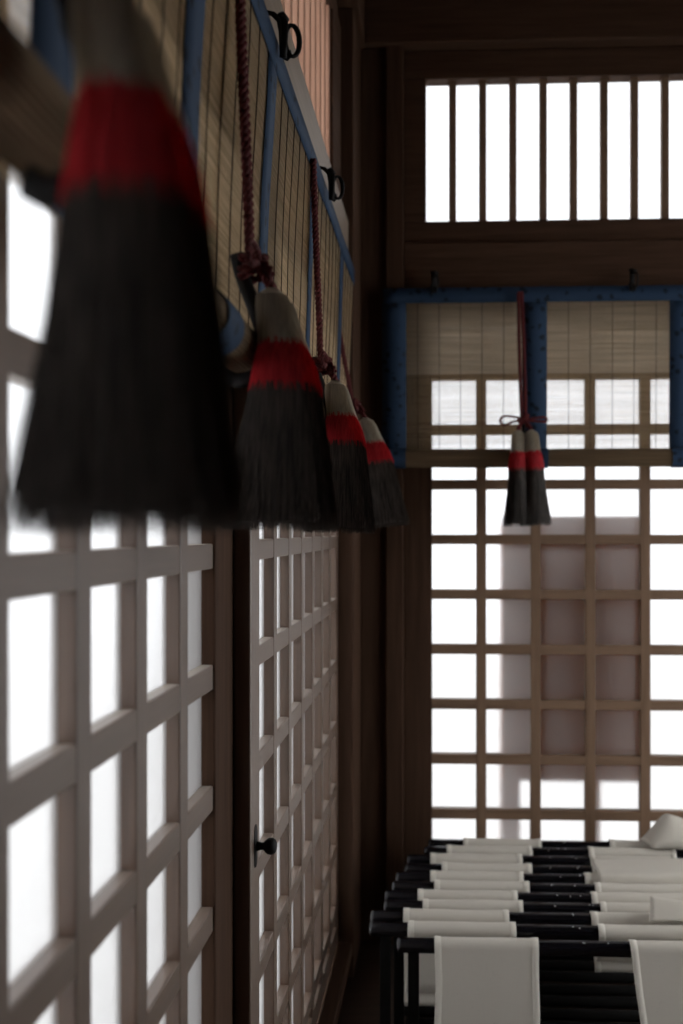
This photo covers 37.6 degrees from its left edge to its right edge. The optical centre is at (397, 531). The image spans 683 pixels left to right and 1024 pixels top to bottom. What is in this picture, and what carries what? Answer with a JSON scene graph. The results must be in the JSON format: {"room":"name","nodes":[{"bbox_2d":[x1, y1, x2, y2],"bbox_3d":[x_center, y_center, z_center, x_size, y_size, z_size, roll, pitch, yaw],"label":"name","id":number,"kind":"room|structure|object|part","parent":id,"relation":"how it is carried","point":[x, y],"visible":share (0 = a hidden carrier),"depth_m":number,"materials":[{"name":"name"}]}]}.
{"room":"house of worship","nodes":[
{"label":"house of worship","id":0,"kind":"room"},
{"bbox_2d":[317,0,337,1023],"bbox_3d":[-0.420,-0.290,1.125,0.140,3.980,6.410,0,0,3],"label":"wall","id":1,"kind":"structure","parent":0,"point":[335,0],"depth_m":3.58,"materials":[{"name":"brown wood"}]},
{"bbox_2d":[0,0,212,1023],"bbox_3d":[-0.431,0.303,0.599,0.036,2.594,2.658,0,0,3],"label":"window","id":2,"kind":"structure","parent":1,"relation":"in","point":[104,802],"depth_m":1.25,"materials":[{"name":"white paper"}]},
{"bbox_2d":[0,0,75,186],"bbox_3d":[-0.301,-0.330,0.756,0.064,0.168,0.140,0,0,3],"label":"bamboo blind","id":3,"kind":"object","parent":2,"relation":"attached to","point":[37,86],"depth_m":0.77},
{"bbox_2d":[138,0,256,372],"bbox_3d":[-0.276,-0.502,1.311,0.064,0.541,0.630,0,0,3],"label":"bamboo blind","id":4,"kind":"object","parent":2,"relation":"attached to","point":[197,38],"depth_m":1.54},
{"bbox_2d":[0,0,248,536],"bbox_3d":[-0.189,-0.472,0.700,0.158,0.951,0.167,0,0,1],"label":"tassel","id":5,"kind":"object","parent":4,"relation":"hanging from","point":[129,411],"visible":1,"depth_m":0.64,"materials":[{"name":"black fabric"}]},
{"bbox_2d":[202,123,233,1023],"bbox_3d":[-0.398,0.303,2.032,0.103,2.594,0.215,0,0,3],"label":"trim","id":6,"kind":"structure","parent":1,"relation":"attached to","point":[218,581],"depth_m":1.95,"materials":[{"name":"brown wood"}]},
{"bbox_2d":[267,10,301,60],"bbox_3d":[-0.233,-1.007,2.025,0.076,0.104,0.035,0,0,3],"label":"hanger","id":7,"kind":"object","parent":1,"relation":"attached to","point":[282,19],"visible":0.97,"depth_m":2.02,"materials":[{"name":"black metal"}]},
{"bbox_2d":[234,194,337,1023],"bbox_3d":[-0.262,0.286,2.947,0.083,2.553,1.733,0,0,3],"label":"door","id":8,"kind":"structure","parent":1,"relation":"in","point":[286,582],"depth_m":2.60,"materials":[{"name":"brown wood"}]},
{"bbox_3d":[-0.304,0.670,2.134,0.008,0.092,0.032,0,0,3],"label":"knob plate","id":9,"kind":"part","parent":8,"relation":"part of","materials":[{"name":"black metal"}]},
{"bbox_3d":[-0.279,0.670,2.133,0.043,0.036,0.036,0,0,3],"label":"knob","id":10,"kind":"part","parent":8,"relation":"part of","materials":[{"name":"black metal"}]},
{"bbox_3d":[-0.292,0.285,2.979,0.004,2.430,1.595,0,0,3],"label":"glass","id":11,"kind":"part","parent":8,"relation":"part of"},
{"bbox_2d":[245,0,354,388],"bbox_3d":[-0.223,-0.652,2.480,0.064,0.495,1.891,0,0,3],"label":"bamboo blind","id":12,"kind":"object","parent":1,"relation":"attached to","point":[282,150],"depth_m":2.30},
{"bbox_2d":[220,0,338,531],"bbox_3d":[-0.196,-0.477,1.611,0.197,0.954,0.199,0,0,2],"label":"tassel","id":13,"kind":"object","parent":12,"relation":"hanging from","point":[283,440],"visible":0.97,"depth_m":1.55,"materials":[{"name":"black fabric"}]},
{"bbox_3d":[-0.247,-0.690,1.613,0.034,0.526,0.035,0,0,3],"label":"hanging cord","id":14,"kind":"part","parent":13,"relation":"part of","materials":[{"name":"red fabric"}]},
{"bbox_2d":[297,158,376,533],"bbox_3d":[-0.154,-0.472,2.540,0.197,0.954,0.199,0,0,2],"label":"tassel","id":15,"kind":"object","parent":12,"relation":"hanging from","point":[347,445],"visible":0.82,"depth_m":2.48,"materials":[{"name":"black fabric"}]},
{"bbox_3d":[-0.206,-0.685,2.542,0.034,0.526,0.035,0,0,3],"label":"hanging cord","id":16,"kind":"part","parent":15,"relation":"part of","materials":[{"name":"red fabric"}]},
{"bbox_2d":[341,337,409,530],"bbox_3d":[-0.106,-0.473,3.458,0.296,0.947,0.198,0,0,2],"label":"tassel","id":17,"kind":"object","parent":12,"relation":"hanging from","point":[389,507],"visible":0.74,"depth_m":3.39,"materials":[{"name":"black fabric"}]},
{"bbox_3d":[-0.202,-0.686,3.463,0.043,0.526,0.035,-7,0,3],"label":"hanging cord","id":18,"kind":"part","parent":17,"relation":"part of","materials":[{"name":"red fabric"}]},
{"bbox_2d":[264,0,347,248],"bbox_3d":[-0.361,-1.089,1.543,0.140,0.191,4.550,0,0,3],"label":"trim","id":19,"kind":"structure","parent":1,"relation":"attached to","point":[293,66],"depth_m":2.68,"materials":[{"name":"wood"}]},
{"bbox_2d":[281,0,340,192],"bbox_3d":[-0.365,-1.553,1.543,0.092,0.734,4.550,0,0,3],"label":"window","id":20,"kind":"structure","parent":1,"relation":"in","point":[318,22],"depth_m":3.38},
{"bbox_3d":[-0.365,-1.553,1.543,0.092,0.734,4.550,0,0,3],"label":"frame","id":21,"kind":"part","parent":20,"relation":"part of","materials":[{"name":"brown wood"}]},
{"bbox_2d":[320,166,344,201],"bbox_3d":[-0.190,-0.992,2.845,0.076,0.104,0.035,0,0,3],"label":"hanger","id":22,"kind":"object","parent":1,"relation":"attached to","point":[330,172],"visible":0.99,"depth_m":2.84,"materials":[{"name":"black metal"}]},
{"bbox_2d":[318,943,351,1023],"bbox_3d":[-0.304,1.587,1.540,0.055,0.045,4.550,0,0,3],"label":"trim","id":23,"kind":"structure","parent":1,"relation":"attached to","point":[331,1006],"depth_m":3.46,"materials":[{"name":"brown wood"}]},
{"bbox_2d":[335,8,360,976],"bbox_3d":[-0.257,-0.150,4.071,0.200,3.700,0.510,0,0,3],"label":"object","id":24,"kind":"structure","parent":1,"relation":"attached to","point":[349,544],"depth_m":3.81,"materials":[{"name":"brown wood"}]},
{"bbox_2d":[337,0,365,48],"bbox_3d":[-0.308,-2.140,1.170,0.080,0.280,6.310,0,0,3],"label":"trim","id":25,"kind":"structure","parent":1,"relation":"attached to","point":[358,6],"depth_m":3.92,"materials":[{"name":"brown wood"}]},
{"bbox_2d":[361,48,385,942],"bbox_3d":[-0.098,-0.150,4.226,0.104,3.700,0.185,0,0,3],"label":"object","id":26,"kind":"structure","parent":1,"relation":"attached to","point":[373,61],"depth_m":4.13,"materials":[{"name":"brown wood"}]},
{"bbox_2d":[337,942,640,1023],"bbox_3d":[0.994,1.740,1.071,3.010,0.080,6.430,0,0,3],"label":"floor","id":27,"kind":"structure","parent":0,"point":[360,1004],"depth_m":3.69,"materials":[{"name":"brown wood"}]},
{"bbox_2d":[386,46,403,944],"bbox_3d":[-0.010,-0.150,4.212,0.073,3.700,0.205,0,0,3],"label":"trim","id":28,"kind":"structure","parent":27,"relation":"on","point":[394,55],"depth_m":4.11,"materials":[{"name":"brown wood"}]},
{"bbox_2d":[369,908,682,1023],"bbox_3d":[0.530,1.460,3.170,1.243,0.480,0.159,0,0,3],"label":"towel rack","id":29,"kind":"object","parent":27,"relation":"on","point":[407,922],"visible":0.65,"depth_m":3.14,"materials":[{"name":"black paint"}]},
{"bbox_3d":[-0.040,1.472,3.146,0.034,0.416,0.020,0,0,3],"label":"leg","id":30,"kind":"part","parent":29,"relation":"part of","materials":[{"name":"black wood"}]},
{"bbox_3d":[0.004,1.472,3.243,0.034,0.416,0.020,0,0,3],"label":"leg","id":31,"kind":"part","parent":29,"relation":"part of","materials":[{"name":"black wood"}]},
{"bbox_3d":[0.194,1.366,3.185,0.357,0.288,0.155,0,0,3],"label":"seat","id":32,"kind":"part","parent":29,"relation":"part of","materials":[{"name":"white fabric"}]},
{"bbox_3d":[0.531,1.250,3.219,1.240,0.045,0.045,0,0,3],"label":"rail","id":33,"kind":"part","parent":29,"relation":"part of","materials":[{"name":"black paint"}]},
{"bbox_3d":[0.530,1.250,3.120,1.240,0.045,0.045,0,0,3],"label":"rail","id":34,"kind":"part","parent":29,"relation":"part of","materials":[{"name":"black paint"}]},
{"bbox_3d":[0.791,1.274,3.157,0.348,0.104,0.155,0,0,3],"label":"seat","id":35,"kind":"part","parent":29,"relation":"part of","materials":[{"name":"white fabric"}]},
{"bbox_2d":[650,896,682,920],"bbox_3d":[0.998,1.184,3.156,0.420,0.066,0.087,0,0,3],"label":"folded cloth","id":36,"kind":"object","parent":29,"relation":"on","point":[661,909],"visible":1,"depth_m":3.14,"materials":[{"name":"white fabric"}]},
{"bbox_2d":[384,889,682,912],"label":"folding stool","id":37,"kind":"object","parent":27,"relation":"on","point":[516,901],"depth_m":3.36,"materials":[{"name":"white fabric"}]},
{"bbox_3d":[0.240,1.364,3.366,0.350,0.284,0.147,0,0,3],"label":"seat","id":38,"kind":"part","parent":37,"relation":"part of","materials":[{"name":"white fabric"}]},
{"bbox_3d":[0.575,1.250,3.397,1.240,0.045,0.045,0,0,3],"label":"rail","id":39,"kind":"part","parent":37,"relation":"part of","materials":[{"name":"black paint"}]},
{"bbox_3d":[0.573,1.250,3.306,1.240,0.045,0.045,0,0,3],"label":"rail","id":40,"kind":"part","parent":37,"relation":"part of","materials":[{"name":"black paint"}]},
{"bbox_2d":[392,870,682,892],"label":"folding stool","id":41,"kind":"object","parent":27,"relation":"on","point":[521,881],"depth_m":3.49,"materials":[{"name":"white fabric"}]},
{"bbox_3d":[0.287,1.366,3.551,0.346,0.288,0.154,0,0,3],"label":"seat","id":42,"kind":"part","parent":41,"relation":"part of","materials":[{"name":"white fabric"}]},
{"bbox_3d":[0.612,1.250,3.585,1.240,0.045,0.045,0,0,3],"label":"rail","id":43,"kind":"part","parent":41,"relation":"part of","materials":[{"name":"black paint"}]},
{"bbox_3d":[0.598,1.250,3.488,1.240,0.045,0.045,0,0,3],"label":"rail","id":44,"kind":"part","parent":41,"relation":"part of","materials":[{"name":"black paint"}]},
{"bbox_2d":[590,859,682,883],"bbox_3d":[0.924,1.251,3.606,0.432,0.097,0.182,0,0,3],"label":"folded cloth","id":45,"kind":"object","parent":41,"relation":"on","point":[630,871],"visible":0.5,"depth_m":3.56,"materials":[{"name":"white fabric"}]},
{"bbox_3d":[0.852,1.349,3.526,0.376,0.253,0.154,0,0,3],"label":"seat","id":46,"kind":"part","parent":41,"relation":"part of","materials":[{"name":"white fabric"}]},
{"bbox_2d":[397,936,682,1023],"bbox_3d":[0.630,1.460,2.958,1.270,0.479,0.138,0,0,3],"label":"towel rack","id":47,"kind":"object","parent":27,"relation":"on","point":[480,980],"visible":1,"depth_m":2.97,"materials":[{"name":"white fabric"}]},
{"bbox_3d":[0.047,1.472,3.024,0.034,0.416,0.020,0,0,3],"label":"leg","id":48,"kind":"part","parent":47,"relation":"part of","materials":[{"name":"black wood"}]},
{"bbox_3d":[0.264,1.415,2.975,0.313,0.385,0.134,0,0,3],"label":"seat","id":49,"kind":"part","parent":47,"relation":"part of","materials":[{"name":"white fabric"}]},
{"bbox_3d":[0.616,1.250,2.998,1.240,0.045,0.045,0,0,3],"label":"rail","id":50,"kind":"part","parent":47,"relation":"part of","materials":[{"name":"black paint"}]},
{"bbox_3d":[0.855,1.415,2.949,0.329,0.385,0.134,0,0,3],"label":"seat","id":51,"kind":"part","parent":47,"relation":"part of","materials":[{"name":"white fabric"}]},
{"bbox_2d":[405,853,682,873],"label":"folding stool","id":52,"kind":"object","parent":27,"relation":"on","point":[516,862],"depth_m":3.76,"materials":[{"name":"white fabric"}]},
{"bbox_3d":[0.309,1.368,3.745,0.376,0.292,0.164,0,0,3],"label":"seat","id":53,"kind":"part","parent":52,"relation":"part of","materials":[{"name":"white fabric"}]},
{"bbox_3d":[0.645,1.250,3.676,1.240,0.045,0.045,0,0,3],"label":"rail","id":54,"kind":"part","parent":52,"relation":"part of","materials":[{"name":"black paint"}]},
{"bbox_3d":[0.654,1.250,3.783,1.240,0.045,0.045,0,0,3],"label":"rail","id":55,"kind":"part","parent":52,"relation":"part of","materials":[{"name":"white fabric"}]},
{"bbox_3d":[0.892,1.351,3.719,0.357,0.258,0.164,0,0,3],"label":"seat","id":56,"kind":"part","parent":52,"relation":"part of","materials":[{"name":"white fabric"}]},
{"bbox_2d":[424,838,682,857],"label":"folding stool","id":57,"kind":"object","parent":27,"relation":"on","point":[533,847],"depth_m":3.88,"materials":[{"name":"white fabric"}]},
{"bbox_3d":[0.380,1.365,3.941,0.376,0.286,0.149,0,0,3],"label":"seat","id":58,"kind":"part","parent":57,"relation":"part of","materials":[{"name":"white fabric"}]},
{"bbox_3d":[0.739,1.250,3.971,1.240,0.045,0.045,0,0,3],"label":"rail","id":59,"kind":"part","parent":57,"relation":"part of","materials":[{"name":"black paint"}]},
{"bbox_3d":[0.721,1.250,3.878,1.240,0.045,0.045,0,0,3],"label":"rail","id":60,"kind":"part","parent":57,"relation":"part of","materials":[{"name":"white fabric"}]},
{"bbox_3d":[0.965,1.347,3.914,0.452,0.251,0.148,0,0,3],"label":"seat","id":61,"kind":"part","parent":57,"relation":"part of","materials":[{"name":"white fabric"}]},
{"bbox_2d":[639,814,682,848],"bbox_3d":[1.176,1.158,3.891,0.450,0.118,0.123,0,0,3],"label":"folded cloth","id":62,"kind":"object","parent":57,"relation":"on","point":[667,831],"visible":1,"depth_m":3.86,"materials":[{"name":"white fabric"}]},
{"bbox_2d":[539,971,636,995],"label":"folding stool","id":63,"kind":"object","parent":27,"relation":"on","point":[559,976],"depth_m":3.68,"materials":[{"name":"black paint"}]},
{"bbox_2d":[540,995,639,1021],"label":"folding stool","id":64,"kind":"object","parent":27,"relation":"on","point":[545,1000],"depth_m":3.49,"materials":[{"name":"black paint"}]},
{"bbox_2d":[594,957,633,972],"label":"folding stool","id":65,"kind":"object","parent":27,"relation":"on","point":[602,964],"depth_m":3.33,"materials":[{"name":"white fabric"}]},
{"bbox_3d":[0.824,1.347,3.340,0.343,0.250,0.146,0,0,3],"label":"seat","id":66,"kind":"part","parent":65,"relation":"part of","materials":[{"name":"white fabric"}]},
{"bbox_3d":[1.245,-0.290,4.188,2.790,3.980,0.140,0,0,3],"label":"wall","id":67,"kind":"structure","parent":0,"visible":0},
{"bbox_2d":[430,270,438,293],"bbox_3d":[0.148,-1.022,4.070,0.035,0.104,0.076,0,0,3],"label":"hanger","id":68,"kind":"object","parent":67,"relation":"attached to","point":[434,274],"visible":1,"depth_m":4.06,"materials":[{"name":"black metal"}]},
{"bbox_2d":[365,0,682,51],"bbox_3d":[1.201,-2.140,4.103,2.670,0.280,0.135,0,0,3],"label":"ceiling beam","id":69,"kind":"structure","parent":67,"relation":"attached to","point":[414,25],"depth_m":4.07,"materials":[{"name":"brown wood"}]},
{"bbox_2d":[404,302,682,871],"bbox_3d":[1.216,0.293,4.154,2.383,2.574,0.072,0,0,3],"label":"window","id":70,"kind":"structure","parent":67,"relation":"in","point":[543,665],"depth_m":4.16,"materials":[{"name":"white paper"}]},
{"bbox_2d":[382,285,682,467],"bbox_3d":[1.087,-0.627,4.016,2.310,0.738,0.081,0,0,3],"label":"bamboo blind","id":71,"kind":"object","parent":70,"relation":"attached to","point":[640,333],"visible":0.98,"depth_m":4.06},
{"bbox_2d":[499,291,551,526],"bbox_3d":[0.509,-0.496,3.980,0.209,0.955,0.197,0,0,2],"label":"tassel","id":72,"kind":"object","parent":71,"relation":"hanging from","point":[526,503],"visible":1,"depth_m":3.93,"materials":[{"name":"black fabric"}]},
{"bbox_3d":[0.499,-0.710,4.032,0.035,0.526,0.043,-1,1,3],"label":"hanging cord","id":73,"kind":"part","parent":72,"relation":"part of","materials":[{"name":"red fabric"}]},
{"bbox_2d":[404,46,682,242],"bbox_3d":[1.216,-1.597,4.142,2.383,0.801,0.075,0,0,3],"label":"window","id":74,"kind":"structure","parent":67,"relation":"in","point":[564,144],"depth_m":4.17,"materials":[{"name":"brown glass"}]},
{"bbox_3d":[1.236,-1.587,4.171,2.245,0.605,0.004,0,0,3],"label":"glass","id":75,"kind":"part","parent":74,"relation":"part of","materials":[{"name":"white glass"}]},
{"bbox_2d":[404,240,682,287],"bbox_3d":[1.281,-1.095,4.147,2.513,0.201,0.140,0,0,3],"label":"trim","id":76,"kind":"structure","parent":67,"relation":"attached to","point":[656,262],"depth_m":4.11,"materials":[{"name":"brown wood"}]},
{"bbox_2d":[629,268,638,290],"bbox_3d":[0.947,-1.022,4.034,0.035,0.104,0.076,0,0,3],"label":"hanger","id":77,"kind":"object","parent":67,"relation":"attached to","point":[633,271],"visible":1,"depth_m":4.02,"materials":[{"name":"black metal"}]}
]}

